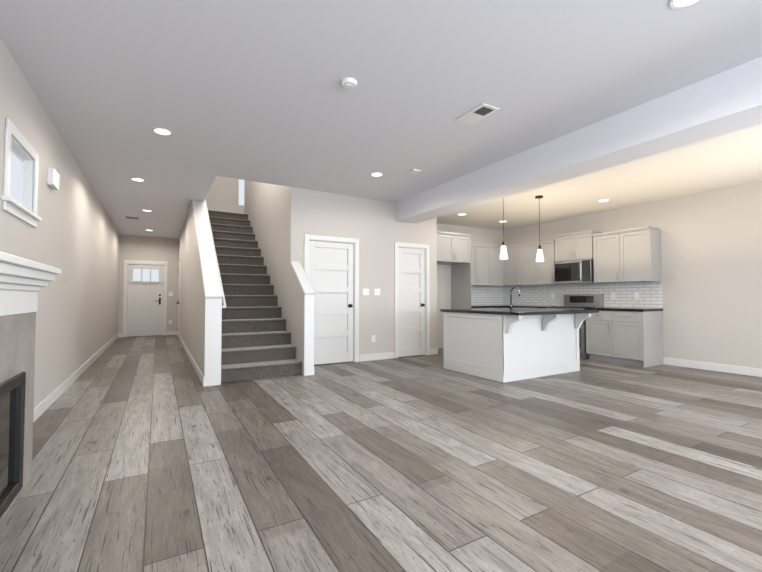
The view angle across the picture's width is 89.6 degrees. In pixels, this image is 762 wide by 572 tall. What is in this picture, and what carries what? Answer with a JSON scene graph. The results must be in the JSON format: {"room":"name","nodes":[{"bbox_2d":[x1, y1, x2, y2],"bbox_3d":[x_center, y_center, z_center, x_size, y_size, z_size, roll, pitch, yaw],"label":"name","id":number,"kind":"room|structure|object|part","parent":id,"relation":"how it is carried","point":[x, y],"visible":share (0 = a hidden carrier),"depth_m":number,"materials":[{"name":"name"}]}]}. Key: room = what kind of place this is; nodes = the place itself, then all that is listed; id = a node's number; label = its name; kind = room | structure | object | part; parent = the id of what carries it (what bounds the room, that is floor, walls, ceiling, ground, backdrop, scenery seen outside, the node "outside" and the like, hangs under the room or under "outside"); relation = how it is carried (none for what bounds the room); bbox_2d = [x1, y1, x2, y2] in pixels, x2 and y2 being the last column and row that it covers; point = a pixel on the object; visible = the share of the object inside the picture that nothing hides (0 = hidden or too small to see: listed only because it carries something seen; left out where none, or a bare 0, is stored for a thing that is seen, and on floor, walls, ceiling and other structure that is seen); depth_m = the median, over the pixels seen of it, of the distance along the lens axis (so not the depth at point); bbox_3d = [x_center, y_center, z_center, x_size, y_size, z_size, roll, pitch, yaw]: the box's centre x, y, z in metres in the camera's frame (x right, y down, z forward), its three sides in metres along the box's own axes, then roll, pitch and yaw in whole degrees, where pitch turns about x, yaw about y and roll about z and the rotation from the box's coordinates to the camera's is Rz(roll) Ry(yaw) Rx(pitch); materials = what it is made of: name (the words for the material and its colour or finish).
{"room":"living room","nodes":[
{"label":"living room","id":0,"kind":"room"},
{"bbox_2d":[0,37,119,407],"bbox_3d":[-3.126,-0.317,3.398,0.120,3.040,16.840,1,-2,-30],"label":"wall","id":1,"kind":"structure","parent":0,"point":[74,236],"depth_m":4.25,"materials":[{"name":"grey paint"}]},
{"bbox_2d":[2,117,41,227],"bbox_3d":[-2.851,-0.844,2.996,0.155,0.650,0.840,1,-2,-30],"label":"window","id":2,"kind":"structure","parent":1,"relation":"in","point":[12,205],"depth_m":3.09,"materials":[{"name":"white wood"}]},
{"bbox_3d":[-2.886,-0.847,2.975,0.006,0.466,0.620,1,-2,-30],"label":"glass","id":3,"kind":"part","parent":2,"relation":"part of","materials":[{"name":"glass"}]},
{"bbox_3d":[-2.871,-0.855,2.984,0.109,0.486,0.656,1,-2,-30],"label":"left window sash","id":4,"kind":"part","parent":2,"relation":"part of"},
{"bbox_2d":[47,168,58,189],"bbox_3d":[-3.241,-1.056,3.793,0.054,0.160,0.220,1,-2,-30],"label":"door chime","id":5,"kind":"object","parent":1,"relation":"attached to","point":[52,178],"visible":1,"depth_m":3.71,"materials":[{"name":"white plastic"}]},
{"bbox_2d":[33,334,117,422],"bbox_3d":[-4.811,1.236,6.384,0.014,0.115,9.665,1,-2,-30],"label":"baseboard","id":6,"kind":"structure","parent":1,"relation":"attached to","point":[44,405],"depth_m":4.48,"materials":[{"name":"white wood"}]},
{"bbox_2d":[118,235,178,336],"bbox_3d":[-6.567,-0.086,11.064,1.640,3.040,0.120,1,-2,-30],"label":"wall","id":7,"kind":"structure","parent":0,"point":[141,248],"depth_m":11.07,"materials":[{"name":"grey paint"}]},
{"bbox_2d":[126,264,163,336],"bbox_3d":[-6.723,0.402,10.959,0.906,2.058,0.118,1,-2,-30],"label":"lining","id":8,"kind":"object","parent":7,"relation":"attached to","point":[127,292],"visible":0.62,"depth_m":10.85,"materials":[{"name":"white wood"}]},
{"bbox_2d":[127,264,162,336],"bbox_3d":[-6.707,0.408,10.930,0.854,2.020,0.074,1,-2,-30],"label":"front door","id":9,"kind":"structure","parent":8,"relation":"attached to","point":[145,313],"depth_m":10.91,"materials":[{"name":"white wood"}]},
{"bbox_2d":[123,260,167,336],"bbox_3d":[-6.695,0.354,10.912,1.070,2.150,0.092,1,-2,-30],"label":"door frame","id":10,"kind":"structure","parent":7,"relation":"in","point":[164,263],"depth_m":10.95,"materials":[{"name":"white wood"}]},
{"bbox_3d":[-6.715,-0.311,10.967,0.614,0.340,0.010,1,-2,-30],"label":"front door glass panes","id":11,"kind":"part","parent":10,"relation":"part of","materials":[{"name":"glass"}]},
{"bbox_2d":[166,331,176,334],"bbox_3d":[-6.114,1.381,11.206,0.271,0.115,0.014,1,-2,-30],"label":"baseboard","id":12,"kind":"structure","parent":7,"relation":"attached to","point":[171,332],"depth_m":11.20,"materials":[{"name":"white wood"}]},
{"bbox_2d":[178,203,204,375],"bbox_3d":[-4.008,-0.080,8.109,0.185,2.850,7.560,1,-2,-30],"label":"wall","id":13,"kind":"structure","parent":0,"point":[192,320],"depth_m":6.75,"materials":[{"name":"grey paint"}]},
{"bbox_2d":[178,264,179,336],"bbox_3d":[-5.468,0.385,10.411,0.010,2.035,0.804,1,-2,-30],"label":"door","id":14,"kind":"structure","parent":13,"relation":"in","point":[179,301],"depth_m":10.54,"materials":[{"name":"white wood"}]},
{"bbox_2d":[178,259,180,335],"bbox_3d":[-5.471,0.357,10.410,0.016,2.115,0.940,1,-2,-30],"label":"door frame","id":15,"kind":"structure","parent":13,"relation":"attached to","point":[180,293],"depth_m":10.02,"materials":[{"name":"white wood"}]},
{"bbox_2d":[179,336,203,386],"bbox_3d":[-3.709,1.265,7.355,0.014,0.115,6.054,1,-2,-30],"label":"baseboard","id":16,"kind":"structure","parent":13,"relation":"attached to","point":[196,368],"depth_m":6.04,"materials":[{"name":"white wood"}]},
{"bbox_2d":[192,200,222,298],"bbox_3d":[-2.692,-0.690,5.863,0.201,1.759,2.402,1,-2,-30],"label":"cap","id":17,"kind":"object","parent":13,"relation":"on","point":[211,282],"visible":1,"depth_m":5.54,"materials":[{"name":"white wood"}]},
{"bbox_2d":[204,299,221,386],"bbox_3d":[-2.104,0.701,4.809,0.193,1.090,0.013,1,-2,-30],"label":"trim","id":18,"kind":"structure","parent":13,"relation":"attached to","point":[213,335],"depth_m":4.80,"materials":[{"name":"white wood"}]},
{"bbox_2d":[204,198,226,307],"bbox_3d":[-2.940,-1.015,6.554,0.067,2.699,3.671,1,-2,-30],"label":"stair handrail","id":19,"kind":"object","parent":13,"relation":"attached to","point":[224,302],"visible":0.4,"depth_m":5.71,"materials":[{"name":"white wood"}]},
{"bbox_2d":[206,176,244,213],"bbox_3d":[-3.874,-2.869,9.185,1.415,2.410,0.120,1,-2,-30],"label":"wall","id":20,"kind":"structure","parent":0,"point":[223,194],"depth_m":9.18,"materials":[{"name":"grey paint"}]},
{"bbox_2d":[239,179,243,205],"bbox_3d":[-3.404,-2.543,9.371,0.125,1.150,0.010,1,-2,-30],"label":"window","id":21,"kind":"structure","parent":20,"relation":"in","point":[241,192],"depth_m":9.36,"materials":[{"name":"glass"}]},
{"bbox_2d":[244,180,303,375],"bbox_3d":[-2.157,-1.400,7.461,0.135,5.450,4.510,1,-2,-30],"label":"wall","id":22,"kind":"structure","parent":0,"point":[271,211],"depth_m":6.47,"materials":[{"name":"grey paint"}]},
{"bbox_2d":[290,261,314,294],"bbox_3d":[-1.183,-0.133,5.748,0.151,0.536,0.716,1,-2,-30],"label":"cap","id":23,"kind":"object","parent":22,"relation":"on","point":[303,279],"visible":0.98,"depth_m":5.70,"materials":[{"name":"white wood"}]},
{"bbox_2d":[304,295,313,375],"bbox_3d":[-1.020,0.695,5.441,0.143,1.140,0.013,1,-2,-30],"label":"trim","id":24,"kind":"structure","parent":22,"relation":"attached to","point":[308,335],"depth_m":5.43,"materials":[{"name":"white wood"}]},
{"bbox_2d":[299,188,436,357],"bbox_3d":[-0.138,-0.213,6.846,2.775,3.040,0.120,1,-2,-30],"label":"wall","id":25,"kind":"structure","parent":0,"point":[376,228],"depth_m":6.78,"materials":[{"name":"grey paint"}]},
{"bbox_2d":[304,234,358,361],"bbox_3d":[-0.805,0.235,6.364,0.980,2.115,0.016,1,-2,-30],"label":"door frame","id":26,"kind":"structure","parent":25,"relation":"attached to","point":[307,237],"depth_m":6.56,"materials":[{"name":"white wood"}]},
{"bbox_2d":[309,239,354,361],"bbox_3d":[-0.840,0.270,6.423,0.846,2.048,0.118,1,-2,-30],"label":"lining","id":27,"kind":"object","parent":25,"relation":"attached to","point":[353,296],"visible":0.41,"depth_m":6.58,"materials":[{"name":"white wood"}]},
{"bbox_2d":[309,240,353,364],"bbox_3d":[-0.830,0.274,6.406,0.804,2.015,0.040,1,-2,-30],"label":"door","id":28,"kind":"structure","parent":27,"relation":"attached to","point":[331,269],"depth_m":6.41,"materials":[{"name":"white wood"}]},
{"bbox_2d":[363,289,368,294],"bbox_3d":[-0.264,0.102,6.690,0.120,0.115,0.006,1,-2,-30],"label":"light switch","id":29,"kind":"object","parent":25,"relation":"attached to","point":[365,293],"visible":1,"depth_m":6.69,"materials":[{"name":"white plastic"}]},
{"bbox_2d":[359,352,393,361],"bbox_3d":[-0.067,1.248,6.766,0.710,0.115,0.014,1,-2,-30],"label":"baseboard","id":30,"kind":"structure","parent":25,"relation":"attached to","point":[376,356],"depth_m":6.75,"materials":[{"name":"white wood"}]},
{"bbox_2d":[398,246,425,354],"bbox_3d":[0.556,0.295,7.235,0.656,2.048,0.118,1,-2,-30],"label":"lining","id":31,"kind":"object","parent":25,"relation":"attached to","point":[425,292],"visible":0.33,"depth_m":7.34,"materials":[{"name":"white wood"}]},
{"bbox_2d":[398,247,424,356],"bbox_3d":[0.566,0.299,7.217,0.614,2.015,0.040,1,-2,-30],"label":"door","id":32,"kind":"structure","parent":31,"relation":"attached to","point":[411,299],"depth_m":7.21,"materials":[{"name":"white wood"}]},
{"bbox_2d":[395,242,429,357],"bbox_3d":[0.591,0.259,7.176,0.790,2.115,0.016,1,-2,-30],"label":"door frame","id":33,"kind":"structure","parent":25,"relation":"attached to","point":[400,244],"depth_m":7.31,"materials":[{"name":"white wood"}]},
{"bbox_2d":[430,348,437,354],"bbox_3d":[1.018,1.266,7.396,0.180,0.115,0.014,1,-2,-30],"label":"baseboard","id":34,"kind":"structure","parent":25,"relation":"attached to","point":[433,351],"depth_m":7.39,"materials":[{"name":"white wood"}]},
{"bbox_2d":[437,231,472,264],"bbox_3d":[1.320,-0.759,8.031,0.900,0.562,0.620,1,-2,-30],"label":"upper cabinet","id":35,"kind":"object","parent":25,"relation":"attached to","point":[452,249],"depth_m":7.78,"materials":[{"name":"grey paint"}]},
{"bbox_2d":[0,335,761,571],"bbox_3d":[0.464,1.325,5.437,8.425,0.120,16.840,1,-2,-30],"label":"floor","id":36,"kind":"structure","parent":0,"point":[151,454],"depth_m":2.43,"materials":[{"name":"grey wood"}]},
{"bbox_2d":[0,251,60,521],"bbox_3d":[-1.813,0.506,1.626,0.387,1.288,1.800,1,-2,-30],"label":"fireplace","id":37,"kind":"object","parent":36,"relation":"on","point":[23,281],"visible":1,"depth_m":2.06,"materials":[{"name":"tile"}]},
{"bbox_3d":[-1.788,0.793,1.725,0.006,0.534,0.864,1,-2,-30],"label":"glass","id":38,"kind":"part","parent":37,"relation":"part of","materials":[{"name":"black glass"}]},
{"bbox_3d":[-1.780,0.793,1.729,0.040,0.646,0.976,1,-2,-30],"label":"frame","id":39,"kind":"part","parent":37,"relation":"part of","materials":[{"name":"black metal"}]},
{"bbox_2d":[208,210,301,382],"bbox_3d":[-2.645,-0.208,7.041,1.085,3.038,4.186,1,-2,-30],"label":"stairs","id":40,"kind":"structure","parent":36,"relation":"on","point":[256,340],"depth_m":6.16,"materials":[{"name":"carpet"}]},
{"bbox_2d":[440,311,590,382],"bbox_3d":[2.040,0.836,5.800,1.634,0.879,1.422,1,-2,-30],"label":"kitchen island","id":41,"kind":"object","parent":36,"relation":"on","point":[509,344],"depth_m":5.36,"materials":[{"name":"grey paint"}]},
{"bbox_2d":[440,307,598,314],"bbox_3d":[2.047,0.376,5.802,1.690,0.040,1.530,1,-2,-30],"label":"island countertop","id":42,"kind":"structure","parent":41,"relation":"on","point":[471,311],"depth_m":5.36,"materials":[{"name":"black stone"}]},
{"bbox_2d":[509,287,519,307],"bbox_3d":[2.275,0.192,6.439,0.129,0.363,0.217,1,-2,-30],"label":"faucet","id":43,"kind":"object","parent":42,"relation":"on","point":[510,306],"depth_m":6.48,"materials":[{"name":"silver metal"}]},
{"bbox_2d":[546,294,603,358],"bbox_3d":[3.680,0.737,7.338,0.706,1.170,0.764,1,-2,-30],"label":"range","id":44,"kind":"object","parent":36,"relation":"on","point":[578,301],"visible":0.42,"depth_m":7.26,"materials":[{"name":"silver metal"}]},
{"bbox_3d":[3.664,0.657,7.331,0.570,0.930,0.750,1,-2,-30],"label":"glass","id":45,"kind":"part","parent":44,"relation":"part of","materials":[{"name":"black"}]},
{"bbox_2d":[584,309,663,367],"bbox_3d":[4.166,0.861,6.604,0.620,0.879,0.948,1,-2,-30],"label":"base cabinet","id":46,"kind":"object","parent":36,"relation":"on","point":[630,331],"depth_m":6.31,"materials":[{"name":"grey paint"}]},
{"bbox_2d":[451,305,502,308],"bbox_3d":[2.142,0.456,8.461,0.985,0.040,0.640,1,-2,-30],"label":"countertop","id":47,"kind":"structure","parent":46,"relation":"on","point":[452,306],"depth_m":8.25,"materials":[{"name":"black stone"}]},
{"bbox_2d":[615,309,662,312],"bbox_3d":[4.157,0.400,6.613,0.640,0.040,0.971,1,-2,-30],"label":"countertop","id":48,"kind":"structure","parent":46,"relation":"on","point":[616,310],"depth_m":6.21,"materials":[{"name":"black stone"}]},
{"bbox_2d":[0,0,761,237],"bbox_3d":[-1.040,-1.705,4.653,4.705,0.190,16.600,1,-2,-30],"label":"ceiling","id":49,"kind":"structure","parent":0,"point":[252,90],"depth_m":3.08,"materials":[{"name":"white paint"}]},
{"bbox_2d":[124,216,140,219],"bbox_3d":[-5.433,-1.492,8.387,0.300,0.009,0.280,1,-2,-30],"label":"ceiling vent","id":50,"kind":"object","parent":49,"relation":"in","point":[131,217],"visible":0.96,"depth_m":8.35,"materials":[{"name":"white metal"}]},
{"bbox_2d":[130,178,144,181],"bbox_3d":[-3.609,-1.575,5.690,0.190,0.006,0.190,1,-2,-30],"label":"recessed light","id":51,"kind":"object","parent":49,"relation":"in","point":[138,179],"visible":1,"depth_m":5.67,"materials":[{"name":"white"}]},
{"bbox_2d":[152,128,172,135],"bbox_3d":[-2.304,-1.625,4.043,0.190,0.006,0.190,1,-2,-30],"label":"recessed light","id":52,"kind":"object","parent":49,"relation":"in","point":[163,131],"visible":1,"depth_m":4.03,"materials":[{"name":"white"}]},
{"bbox_2d":[341,77,356,89],"bbox_3d":[-0.260,-1.636,3.115,0.134,0.040,0.134,1,-2,-30],"label":"smoke detector","id":53,"kind":"object","parent":49,"relation":"attached to","point":[348,83],"visible":1,"depth_m":3.08,"materials":[{"name":"white plastic"}]},
{"bbox_2d":[370,172,383,176],"bbox_3d":[-0.058,-1.583,5.452,0.190,0.006,0.190,1,-2,-30],"label":"recessed light","id":54,"kind":"object","parent":49,"relation":"in","point":[376,174],"visible":1,"depth_m":5.44,"materials":[{"name":"white plastic"}]},
{"bbox_2d":[409,169,420,173],"bbox_3d":[0.468,-1.580,5.284,0.130,0.022,0.130,1,-2,-30],"label":"smoke detector","id":55,"kind":"object","parent":49,"relation":"attached to","point":[415,171],"visible":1,"depth_m":5.26,"materials":[{"name":"white plastic"}]},
{"bbox_2d":[456,103,498,124],"bbox_3d":[0.915,-1.633,3.659,0.210,0.012,0.370,1,-2,-30],"label":"ceiling vent","id":56,"kind":"object","parent":49,"relation":"in","point":[470,117],"depth_m":3.64,"materials":[{"name":"white plastic"}]},
{"bbox_3d":[0.958,-1.632,3.586,0.130,0.001,0.130,1,-2,-30],"label":"dark ceiling air vent","id":57,"kind":"part","parent":56,"relation":"part of","materials":[{"name":"grey metal"}]},
{"bbox_2d":[396,57,761,223],"bbox_3d":[2.904,-1.581,2.963,0.420,0.540,9.720,1,-2,-30],"label":"beam","id":58,"kind":"structure","parent":49,"relation":"attached to","point":[725,102],"depth_m":3.71,"materials":[{"name":"white paint"}]},
{"bbox_2d":[670,0,701,8],"bbox_3d":[1.794,-1.680,2.228,0.190,0.006,0.190,1,-2,-30],"label":"recessed light","id":59,"kind":"object","parent":49,"relation":"in","point":[678,4],"visible":1,"depth_m":2.28,"materials":[{"name":"white plastic"}]},
{"bbox_2d":[437,223,501,348],"bbox_3d":[1.833,-0.156,8.743,2.540,3.040,0.120,1,-2,-30],"label":"wall","id":60,"kind":"structure","parent":0,"point":[485,237],"depth_m":8.47,"materials":[{"name":"grey paint"}]},
{"bbox_2d":[469,246,488,285],"bbox_3d":[2.053,-0.441,8.604,0.908,0.862,0.350,1,-2,-30],"label":"upper cabinet","id":61,"kind":"object","parent":60,"relation":"attached to","point":[480,264],"depth_m":8.50,"materials":[{"name":"grey paint"}]},
{"bbox_2d":[489,246,504,285],"bbox_3d":[2.563,-0.433,8.875,0.487,0.862,0.394,1,-2,-30],"label":"upper cabinet","id":62,"kind":"object","parent":60,"relation":"attached to","point":[496,265],"depth_m":8.74,"materials":[{"name":"grey paint"}]},
{"bbox_2d":[507,305,563,307],"bbox_3d":[3.103,0.455,8.425,0.640,0.040,1.668,1,-2,-30],"label":"countertop","id":63,"kind":"structure","parent":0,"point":[514,306],"depth_m":8.07,"materials":[{"name":"black stone"}]},
{"bbox_2d":[437,124,761,230],"bbox_3d":[4.245,-1.656,4.122,3.060,0.320,10.370,1,-2,-30],"label":"ceiling","id":64,"kind":"structure","parent":0,"point":[732,159],"depth_m":5.50,"materials":[{"name":"white paint"}]},
{"bbox_2d":[499,207,507,258],"bbox_3d":[1.824,-0.925,5.717,0.124,1.045,0.124,1,-2,-30],"label":"pendant light","id":65,"kind":"object","parent":64,"relation":"hanging from","point":[503,253],"visible":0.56,"depth_m":5.68,"materials":[{"name":"white glass"}]},
{"bbox_3d":[1.824,-0.498,5.705,0.124,0.190,0.124,1,-2,-30],"label":"lamp shade","id":66,"kind":"part","parent":65,"relation":"part of","materials":[{"name":"white glass"}]},
{"bbox_3d":[1.824,-1.028,5.721,0.120,0.840,0.120,1,-2,-30],"label":"cord","id":67,"kind":"part","parent":65,"relation":"part of","materials":[{"name":"brown metal"}]},
{"bbox_2d":[535,195,543,261],"bbox_3d":[2.533,-0.913,6.129,0.124,1.045,0.124,1,-2,-30],"label":"pendant light","id":68,"kind":"object","parent":64,"relation":"hanging from","point":[539,258],"visible":1,"depth_m":6.10,"materials":[{"name":"white glass"}]},
{"bbox_3d":[2.533,-0.485,6.117,0.124,0.190,0.124,1,-2,-30],"label":"lamp shade","id":69,"kind":"part","parent":68,"relation":"part of","materials":[{"name":"white glass"}]},
{"bbox_2d":[597,199,609,201],"bbox_3d":[3.713,-1.424,6.403,0.190,0.006,0.190,1,-2,-30],"label":"recessed light","id":70,"kind":"object","parent":64,"relation":"in","point":[604,200],"visible":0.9,"depth_m":6.39,"materials":[{"name":"white"}]},
{"bbox_2d":[502,181,761,368],"bbox_3d":[5.619,-0.273,4.879,0.120,3.040,10.610,1,-2,-30],"label":"wall","id":71,"kind":"structure","parent":0,"point":[711,250],"depth_m":5.87,"materials":[{"name":"grey paint"}]},
{"bbox_2d":[505,246,520,285],"bbox_3d":[3.083,-0.438,8.731,0.393,0.862,0.505,1,-2,-30],"label":"upper cabinet","id":72,"kind":"object","parent":71,"relation":"attached to","point":[513,263],"depth_m":8.62,"materials":[{"name":"grey paint"}]},
{"bbox_2d":[521,243,532,285],"bbox_3d":[3.309,-0.448,8.385,0.350,0.862,0.561,1,-2,-30],"label":"upper cabinet","id":73,"kind":"object","parent":71,"relation":"attached to","point":[526,251],"depth_m":8.30,"materials":[{"name":"grey paint"}]},
{"bbox_2d":[533,242,563,284],"bbox_3d":[3.516,-0.459,8.030,0.350,0.862,0.501,1,-2,-30],"label":"upper cabinet","id":74,"kind":"object","parent":71,"relation":"attached to","point":[543,272],"depth_m":7.93,"materials":[{"name":"grey paint"}]},
{"bbox_2d":[472,281,662,307],"bbox_3d":[3.123,0.180,7.441,1.606,0.448,3.410,1,-2,-30],"label":"backsplash","id":75,"kind":"structure","parent":71,"relation":"attached to","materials":[{"name":"tile"}]},
{"bbox_2d":[634,292,638,298],"bbox_3d":[4.469,0.163,6.702,0.006,0.115,0.075,1,-2,-30],"label":"outlet","id":76,"kind":"object","parent":75,"relation":"attached to","point":[636,295],"visible":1,"depth_m":6.70,"materials":[{"name":"white plastic"}]},
{"bbox_2d":[553,230,604,261],"bbox_3d":[3.843,-0.743,7.476,0.350,0.507,0.766,1,-2,-30],"label":"upper cabinet","id":77,"kind":"object","parent":71,"relation":"attached to","point":[566,247],"depth_m":7.36,"materials":[{"name":"grey paint"}]},
{"bbox_2d":[554,259,593,283],"bbox_3d":[3.802,-0.265,7.439,0.442,0.430,0.766,1,-2,-30],"label":"microwave","id":78,"kind":"object","parent":77,"relation":"attached to","point":[575,272],"visible":0.88,"depth_m":7.30,"materials":[{"name":"silver metal"}]},
{"bbox_2d":[593,226,661,281],"bbox_3d":[4.282,-0.498,6.713,0.350,0.862,0.948,1,-2,-30],"label":"upper cabinet","id":79,"kind":"object","parent":71,"relation":"attached to","point":[627,255],"depth_m":6.51,"materials":[{"name":"grey paint"}]},
{"bbox_2d":[663,357,761,376],"bbox_3d":[6.416,1.144,3.333,0.014,0.115,6.970,1,-2,-30],"label":"baseboard","id":80,"kind":"structure","parent":71,"relation":"attached to","point":[750,371],"depth_m":5.75,"materials":[{"name":"white wood"}]}
]}

